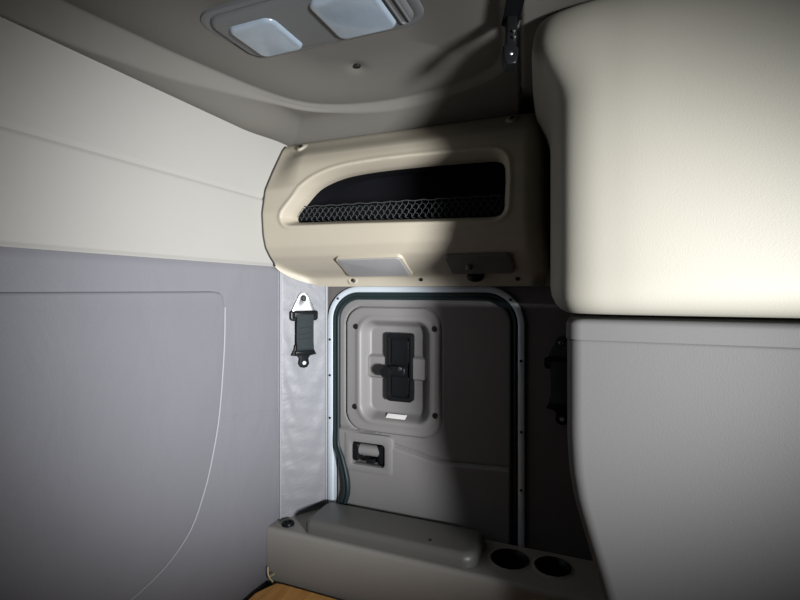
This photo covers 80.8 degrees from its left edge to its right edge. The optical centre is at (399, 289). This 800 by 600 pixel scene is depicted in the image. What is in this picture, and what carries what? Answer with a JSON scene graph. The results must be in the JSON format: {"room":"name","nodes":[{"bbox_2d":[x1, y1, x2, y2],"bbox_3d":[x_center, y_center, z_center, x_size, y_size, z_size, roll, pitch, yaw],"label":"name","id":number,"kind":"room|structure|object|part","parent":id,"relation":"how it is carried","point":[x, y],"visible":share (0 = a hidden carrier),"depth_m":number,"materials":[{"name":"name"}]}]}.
{"room":"vehicle interior","nodes":[
{"label":"vehicle interior","id":0,"kind":"room"},
{"bbox_2d":[0,17,286,599],"bbox_3d":[-0.841,0.188,0.610,0.039,1.575,2.500,0,0,22],"label":"wall","id":1,"kind":"structure","parent":0,"point":[139,425],"depth_m":1.09,"materials":[{"name":"plastic"}]},
{"bbox_3d":[-0.844,-0.340,0.611,0.034,0.520,2.500,0,0,22],"label":"panel","id":2,"kind":"part","parent":1,"relation":"part of","materials":[{"name":"beige plastic"}]},
{"bbox_2d":[248,583,273,599],"bbox_3d":[0.415,0.990,0.129,2.728,0.030,2.550,0,0,22],"label":"floor","id":3,"kind":"structure","parent":0,"point":[266,585],"depth_m":1.54,"materials":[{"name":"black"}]},
{"bbox_2d":[249,583,336,599],"bbox_3d":[-0.373,0.964,0.324,1.025,0.022,2.221,0,0,22],"label":"board","id":4,"kind":"object","parent":3,"relation":"on","point":[276,591],"visible":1,"depth_m":1.47,"materials":[{"name":"brown wood"}]},
{"bbox_2d":[267,567,274,581],"bbox_3d":[-0.426,0.934,1.542,0.032,0.038,0.012,0,0,27],"label":"scrap","id":5,"kind":"object","parent":4,"relation":"on","point":[267,567],"visible":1,"depth_m":1.54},
{"bbox_2d":[267,503,603,599],"bbox_3d":[0.214,0.863,1.408,1.338,0.224,0.197,0,0,22],"label":"console","id":6,"kind":"object","parent":3,"relation":"on","point":[337,551],"visible":0.83,"depth_m":1.42,"materials":[{"name":"plastic"}]},
{"bbox_3d":[-0.378,0.788,1.587,0.042,0.012,0.042,0,0,22],"label":"knob","id":7,"kind":"part","parent":6,"relation":"part of","materials":[{"name":"black plastic"}]},
{"bbox_3d":[-0.024,0.773,1.506,0.572,0.042,0.165,0,0,22],"label":"padded lid","id":8,"kind":"part","parent":6,"relation":"part of","materials":[{"name":"plastic"}]},
{"bbox_2d":[566,313,799,599],"bbox_3d":[0.756,0.516,0.931,0.796,0.917,0.272,0,0,22],"label":"base cabinet","id":9,"kind":"object","parent":3,"relation":"on","point":[683,432],"visible":1,"depth_m":0.88,"materials":[{"name":"grey plastic"}]},
{"bbox_3d":[0.756,0.079,0.931,0.796,0.042,0.272,0,0,22],"label":"rail","id":10,"kind":"part","parent":9,"relation":"part of","materials":[{"name":"grey plastic"}]},
{"bbox_2d":[0,0,591,145],"bbox_3d":[0.410,-0.579,0.104,2.718,0.163,2.500,0,0,22],"label":"ceiling","id":11,"kind":"structure","parent":0,"point":[445,67],"depth_m":1.19,"materials":[{"name":"plastic"}]},
{"bbox_2d":[200,0,423,57],"bbox_3d":[-0.193,-0.582,1.015,0.479,0.028,0.209,0,0,22],"label":"recessed light","id":12,"kind":"object","parent":11,"relation":"in","point":[261,28],"visible":1,"depth_m":1.00,"materials":[{"name":"grey plastic"}]},
{"bbox_2d":[384,0,409,24],"bbox_3d":[-0.013,-0.578,0.946,0.022,0.012,0.145,0,0,22],"label":"switch","id":13,"kind":"object","parent":12,"relation":"attached to","point":[397,11],"depth_m":0.97,"materials":[{"name":"grey plastic"}]},
{"bbox_2d":[501,0,524,71],"bbox_3d":[0.219,-0.500,0.899,0.035,0.104,0.144,0,0,6],"label":"bracket","id":14,"kind":"object","parent":11,"relation":"hanging from","point":[513,8],"visible":1,"depth_m":0.93,"materials":[{"name":"black plastic"}]},
{"bbox_2d":[278,270,327,519],"bbox_3d":[-0.348,0.438,1.683,0.187,1.055,0.038,0,0,-33],"label":"wall","id":15,"kind":"structure","parent":0,"point":[302,392],"depth_m":1.66,"materials":[{"name":"plastic"}]},
{"bbox_2d":[290,292,317,367],"bbox_3d":[-0.337,0.141,1.655,0.102,0.267,0.026,0,0,-33],"label":"belt","id":16,"kind":"object","parent":15,"relation":"attached to","point":[303,312],"visible":1,"depth_m":1.65,"materials":[{"name":"fabric"}]},
{"bbox_3d":[-0.340,0.045,1.660,0.088,0.075,0.005,0,0,-33],"label":"anchor plate","id":17,"kind":"part","parent":16,"relation":"part of","materials":[{"name":"metal"}]},
{"bbox_2d":[328,113,592,560],"bbox_3d":[0.531,0.177,1.436,1.791,1.595,0.060,0,0,22],"label":"wall","id":18,"kind":"structure","parent":0,"point":[553,523],"depth_m":1.44,"materials":[{"name":"beige plastic"}]},
{"bbox_2d":[261,113,550,286],"bbox_3d":[0.001,-0.261,1.480,0.888,0.498,0.244,0,0,22],"label":"locker","id":19,"kind":"object","parent":18,"relation":"attached to","point":[468,203],"visible":1,"depth_m":1.43,"materials":[{"name":"beige plastic"}]},
{"bbox_2d":[348,279,357,284],"bbox_3d":[-0.161,-0.034,1.609,0.036,0.034,0.005,0,0,22],"label":"screw","id":20,"kind":"object","parent":19,"relation":"in","point":[350,281],"depth_m":1.61,"materials":[{"name":"beige plastic"}]},
{"bbox_2d":[336,254,412,276],"bbox_3d":[-0.081,-0.078,1.492,0.228,0.070,0.115,0,0,22],"label":"lamp","id":21,"kind":"object","parent":19,"relation":"attached to","point":[353,265],"depth_m":1.47,"materials":[{"name":"beige plastic"}]},
{"bbox_2d":[445,252,514,281],"bbox_3d":[0.236,-0.067,1.375,0.192,0.086,0.122,0,0,22],"label":"lamp","id":22,"kind":"object","parent":19,"relation":"attached to","point":[460,266],"depth_m":1.37,"materials":[{"name":"black plastic"}]},
{"bbox_2d":[333,292,517,545],"bbox_3d":[0.072,0.444,1.611,0.657,0.873,0.109,0,0,22],"label":"door","id":23,"kind":"structure","parent":18,"relation":"in","point":[425,384],"depth_m":1.57,"materials":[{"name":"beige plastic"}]},
{"bbox_3d":[-0.110,0.576,1.659,0.190,0.140,0.018,0,0,22],"label":"grip plate","id":24,"kind":"part","parent":23,"relation":"part of","materials":[{"name":"beige plastic"}]},
{"bbox_3d":[-0.024,0.281,1.618,0.086,0.042,0.051,0,0,22],"label":"latch knob","id":25,"kind":"part","parent":23,"relation":"part of","materials":[{"name":"black plastic"}]},
{"bbox_3d":[0.002,0.269,1.639,0.096,0.238,0.033,0,0,22],"label":"latch plate","id":26,"kind":"part","parent":23,"relation":"part of","materials":[{"name":"black plastic"}]},
{"bbox_2d":[328,286,524,546],"bbox_3d":[0.062,0.394,1.586,0.700,0.812,0.016,0,0,22],"label":"door frame","id":27,"kind":"structure","parent":18,"relation":"attached to","point":[332,458],"depth_m":1.50,"materials":[{"name":"metal"}]},
{"bbox_2d":[544,336,566,424],"bbox_3d":[0.484,0.271,1.406,0.102,0.267,0.026,0,0,22],"label":"belt","id":28,"kind":"object","parent":18,"relation":"attached to","point":[556,359],"visible":0.68,"depth_m":1.41,"materials":[{"name":"fabric"}]},
{"bbox_3d":[0.486,0.175,1.412,0.088,0.075,0.005,0,0,22],"label":"anchor plate","id":29,"kind":"part","parent":28,"relation":"part of","materials":[{"name":"metal"}]},
{"bbox_2d":[532,0,799,317],"bbox_3d":[0.732,-0.247,0.999,0.891,0.587,0.590,0,0,22],"label":"upper cabinet","id":30,"kind":"object","parent":18,"relation":"attached to","point":[670,129],"visible":0.99,"depth_m":0.79,"materials":[{"name":"beige plastic"}]}
]}

